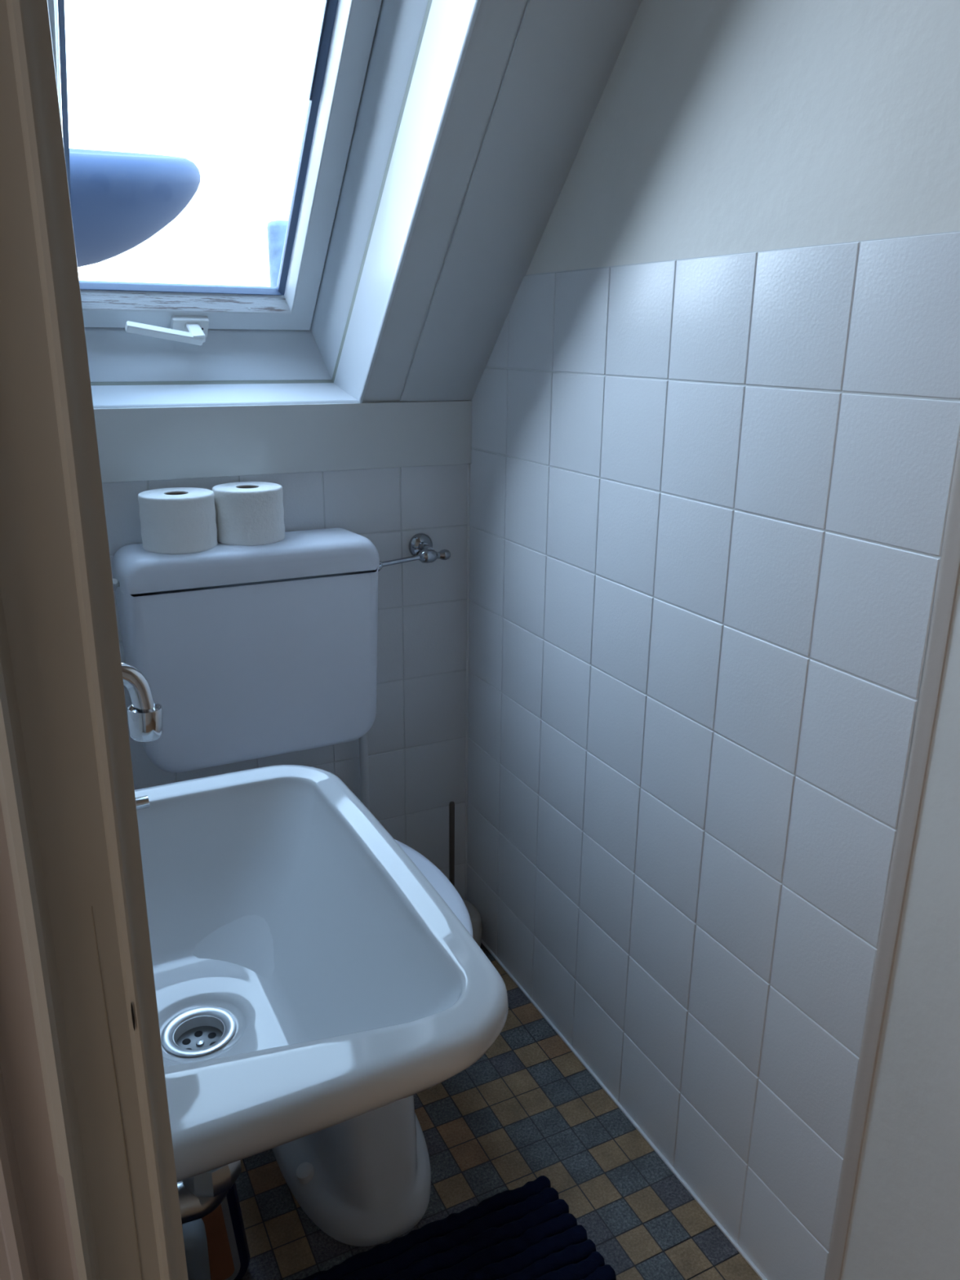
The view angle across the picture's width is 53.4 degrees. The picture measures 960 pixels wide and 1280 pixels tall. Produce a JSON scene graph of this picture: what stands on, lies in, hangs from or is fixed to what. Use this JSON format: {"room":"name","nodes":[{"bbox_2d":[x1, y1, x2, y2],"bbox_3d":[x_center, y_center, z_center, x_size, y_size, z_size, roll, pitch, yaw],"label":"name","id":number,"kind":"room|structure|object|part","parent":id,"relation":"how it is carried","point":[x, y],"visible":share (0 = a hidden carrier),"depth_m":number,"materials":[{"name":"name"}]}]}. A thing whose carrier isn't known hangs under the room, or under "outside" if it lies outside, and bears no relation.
{"room":"bathroom","nodes":[
{"label":"bathroom","id":0,"kind":"room"},
{"bbox_2d":[266,220,288,286],"bbox_3d":[-0.525,-0.431,2.740,0.092,1.416,0.092,-8,20,-26],"label":"vent pipe","id":1,"kind":"object","parent":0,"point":[276,229],"visible":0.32,"depth_m":2.51,"materials":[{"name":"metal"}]},
{"bbox_2d":[102,463,467,899],"bbox_3d":[-0.468,0.178,1.826,0.940,1.150,0.100,-8,20,-26],"label":"wall","id":2,"kind":"structure","parent":0,"point":[417,734],"depth_m":1.88,"materials":[{"name":"white tile"}]},
{"bbox_2d":[111,528,379,810],"bbox_3d":[-0.397,0.177,1.712,0.446,0.723,0.150,-8,20,-26],"label":"toilet cistern","id":3,"kind":"object","parent":2,"relation":"attached to","point":[246,652],"visible":0.95,"depth_m":1.59,"materials":[{"name":"white ceramic"}]},
{"bbox_3d":[-0.581,-0.088,1.519,0.019,0.032,0.055,-8,20,-26],"label":"flush lever","id":4,"kind":"part","parent":3,"relation":"part of","materials":[{"name":"white plastic"}]},
{"bbox_2d":[137,487,217,554],"bbox_3d":[-0.487,-0.194,1.543,0.118,0.088,0.119,-8,20,-26],"label":"toilet roll","id":5,"kind":"object","parent":3,"relation":"on","point":[174,520],"visible":1,"depth_m":1.50,"materials":[{"name":"white paper"}]},
{"bbox_3d":[-0.390,-0.140,1.613,0.424,0.059,0.150,-8,20,-26],"label":"lid","id":6,"kind":"part","parent":3,"relation":"part of","materials":[{"name":"white ceramic"}]},
{"bbox_2d":[212,481,284,545],"bbox_3d":[-0.387,-0.213,1.602,0.114,0.090,0.115,-8,20,-26],"label":"toilet roll","id":7,"kind":"object","parent":3,"relation":"on","point":[247,513],"visible":0.93,"depth_m":1.56,"materials":[{"name":"white paper"}]},
{"bbox_2d":[84,0,474,404],"bbox_3d":[-0.325,-0.761,1.213,0.542,0.940,0.928,-8,20,-26],"label":"window frame","id":8,"kind":"structure","parent":2,"relation":"attached to","point":[416,44],"depth_m":1.58,"materials":[{"name":"white paint"}]},
{"bbox_2d":[93,400,471,483],"bbox_3d":[-0.428,-0.336,1.615,0.920,0.117,0.008,-8,20,-26],"label":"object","id":9,"kind":"structure","parent":2,"relation":"attached to","point":[135,444],"depth_m":1.65,"materials":[{"name":"white paint"}]},
{"bbox_2d":[93,0,481,408],"bbox_3d":[-0.283,-0.676,1.152,0.544,0.820,0.746,-8,20,-26],"label":"trim","id":10,"kind":"structure","parent":2,"relation":"attached to","point":[475,8],"depth_m":1.45,"materials":[{"name":"white paint"}]},
{"bbox_2d":[377,533,450,572],"bbox_3d":[-0.134,-0.166,1.796,0.155,0.053,0.064,-8,20,-26],"label":"shutoff valve","id":11,"kind":"object","parent":2,"relation":"attached to","point":[420,545],"visible":0.94,"depth_m":1.80,"materials":[{"name":"silver metal"}]},
{"bbox_3d":[-0.152,-0.142,1.769,0.095,0.024,0.013,-10,21,-31],"label":"arm","id":12,"kind":"part","parent":11,"relation":"part of","materials":[{"name":"silver metal"}]},
{"bbox_2d":[362,0,528,402],"bbox_3d":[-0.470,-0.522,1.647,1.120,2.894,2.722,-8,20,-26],"label":"window trim","id":13,"kind":"structure","parent":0,"point":[497,24],"depth_m":1.38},
{"bbox_2d":[235,942,761,1279],"bbox_3d":[-0.159,0.864,1.414,0.920,0.001,1.255,-8,20,-26],"label":"floor","id":14,"kind":"structure","parent":0,"point":[528,1108],"depth_m":1.51,"materials":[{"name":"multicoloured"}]},
{"bbox_2d":[201,1182,250,1279],"bbox_3d":[-0.465,0.762,1.305,0.254,0.248,0.184,-8,20,-26],"label":"tub","id":15,"kind":"object","parent":14,"relation":"on","point":[228,1254],"visible":0.22,"depth_m":1.28,"materials":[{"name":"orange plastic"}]},
{"bbox_2d":[182,1217,210,1279],"bbox_3d":[-0.370,0.811,1.199,0.062,0.222,0.062,-8,20,-26],"label":"plastic bottle","id":16,"kind":"object","parent":15,"relation":"in","point":[195,1241],"visible":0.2,"depth_m":1.16,"materials":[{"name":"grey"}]},
{"bbox_3d":[-0.426,0.784,1.225,0.210,0.196,0.002,-8,20,-26],"label":"panel","id":17,"kind":"part","parent":15,"relation":"part of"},
{"bbox_2d":[271,839,473,1246],"bbox_3d":[-0.237,0.590,1.532,0.368,0.448,0.612,-8,20,-26],"label":"toilet","id":18,"kind":"object","parent":14,"relation":"on","point":[364,1180],"visible":0.26,"depth_m":1.38,"materials":[{"name":"white ceramic"}]},
{"bbox_3d":[-0.250,0.604,1.564,0.344,0.402,0.555,-8,20,-26],"label":"bowl","id":19,"kind":"part","parent":18,"relation":"part of","materials":[{"name":"white ceramic"}]},
{"bbox_3d":[-0.214,0.401,1.431,0.368,0.026,0.522,-8,20,-26],"label":"lid","id":20,"kind":"part","parent":18,"relation":"part of","materials":[{"name":"white plastic"}]},
{"bbox_2d":[295,1175,616,1279],"bbox_3d":[-0.026,0.960,1.074,0.640,0.022,0.661,-8,20,-26],"label":"bath mat","id":21,"kind":"object","parent":14,"relation":"on","point":[526,1232],"visible":1,"depth_m":1.36,"materials":[{"name":"blue"}]},
{"bbox_2d":[448,801,482,946],"bbox_3d":[-0.058,0.498,1.964,0.128,0.364,0.128,-8,20,-26],"label":"toilet brush","id":22,"kind":"object","parent":14,"relation":"on","point":[474,915],"visible":0.21,"depth_m":1.95,"materials":[{"name":"beige plastic"}]},
{"bbox_3d":[-0.057,0.444,1.947,0.012,0.250,0.012,-8,20,-26],"label":"handle","id":23,"kind":"part","parent":22,"relation":"part of","materials":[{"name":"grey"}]},
{"bbox_2d":[466,0,959,1279],"bbox_3d":[0.261,-0.357,1.389,0.120,2.450,1.505,-8,20,-26],"label":"wall","id":24,"kind":"structure","parent":0,"point":[715,401],"depth_m":1.20,"materials":[{"name":"white tile"}]},
{"bbox_2d":[400,0,641,401],"bbox_3d":[0.163,-0.864,1.116,0.170,1.204,1.095,-8,20,-26],"label":"sloped ceiling","id":25,"kind":"structure","parent":24,"relation":"attached to","point":[565,53],"depth_m":1.40,"materials":[{"name":"white paint"}]},
{"bbox_2d":[464,463,767,1279],"bbox_3d":[0.209,0.291,1.545,0.006,1.020,1.051,-8,20,-26],"label":"trim","id":26,"kind":"structure","parent":24,"relation":"attached to","point":[669,1166],"depth_m":1.84,"materials":[{"name":"white"}]},
{"bbox_2d":[824,435,959,1279],"bbox_3d":[0.458,-0.171,0.900,0.006,2.295,0.024,-8,20,-26],"label":"trim","id":27,"kind":"structure","parent":24,"relation":"attached to","point":[949,566],"depth_m":1.03,"materials":[{"name":"beige"}]},
{"bbox_3d":[0.049,-0.086,0.496,3.500,2.370,0.018,-8,20,-26],"label":"wall","id":28,"kind":"structure","parent":0,"visible":0},
{"bbox_2d":[0,0,188,1279],"bbox_3d":[-0.210,0.089,0.412,0.121,2.080,0.036,-8,20,-26],"label":"door frame","id":29,"kind":"structure","parent":28,"relation":"in","point":[89,1188],"depth_m":0.42,"materials":[{"name":"beige paint"}]},
{"bbox_3d":[-0.667,-0.225,0.939,0.120,2.450,1.505,-8,20,-26],"label":"wall","id":30,"kind":"structure","parent":0,"visible":0},
{"bbox_2d":[121,662,162,742],"bbox_3d":[-0.355,0.038,0.745,0.200,0.112,0.070,-8,20,-26],"label":"tap","id":31,"kind":"object","parent":30,"relation":"attached to","point":[144,715],"visible":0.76,"depth_m":0.78,"materials":[{"name":"silver metal"}]},
{"bbox_3d":[-0.335,0.044,0.757,0.146,0.050,0.019,-8,20,-26],"label":"spout","id":32,"kind":"part","parent":31,"relation":"part of","materials":[{"name":"silver metal"}]},
{"bbox_2d":[134,764,508,1182],"bbox_3d":[-0.259,0.321,0.891,0.426,0.172,0.545,-8,20,-26],"label":"washbasin","id":33,"kind":"object","parent":30,"relation":"attached to","point":[310,977],"visible":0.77,"depth_m":0.93,"materials":[{"name":"white ceramic"}]},
{"bbox_2d":[135,795,149,810],"bbox_3d":[-0.443,0.188,0.973,0.203,0.024,0.024,-8,20,-26],"label":"faucet","id":34,"kind":"object","parent":33,"relation":"on","point":[142,802],"visible":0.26,"depth_m":1.01,"materials":[{"name":"silver metal"}]},
{"bbox_2d":[177,1160,241,1223],"bbox_3d":[-0.357,0.502,0.928,0.239,0.197,0.060,-6,19,-21],"label":"trap","id":35,"kind":"object","parent":33,"relation":"attached to","point":[199,1195],"visible":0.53,"depth_m":0.95,"materials":[{"name":"silver metal"}]},
{"bbox_3d":[-0.512,-0.597,1.711,1.720,2.816,2.563,-8,20,-26],"label":"ceiling","id":36,"kind":"structure","parent":0,"visible":0},
{"bbox_2d":[69,148,200,266],"bbox_3d":[-1.052,-0.566,2.519,0.700,1.413,0.691,-8,20,-26],"label":"shade","id":37,"kind":"object","parent":36,"relation":"on","point":[120,200],"visible":0.54,"depth_m":2.21,"materials":[{"name":"blue paint"}]},
{"bbox_2d":[47,0,382,345],"bbox_3d":[-0.373,-0.865,1.282,0.583,0.905,0.812,-8,20,-26],"label":"window","id":38,"kind":"structure","parent":36,"relation":"attached to","point":[345,30],"depth_m":1.59,"materials":[{"name":"white paint"}]},
{"bbox_3d":[-0.542,-0.527,1.637,0.133,0.042,0.044,-11,21,-32],"label":"handle","id":39,"kind":"part","parent":38,"relation":"part of","materials":[{"name":"white plastic"}]},
{"bbox_3d":[-0.510,-0.551,1.679,0.062,0.036,0.034,-8,20,-26],"label":"handle plate","id":40,"kind":"part","parent":38,"relation":"part of","materials":[{"name":"white plastic"}]}
]}

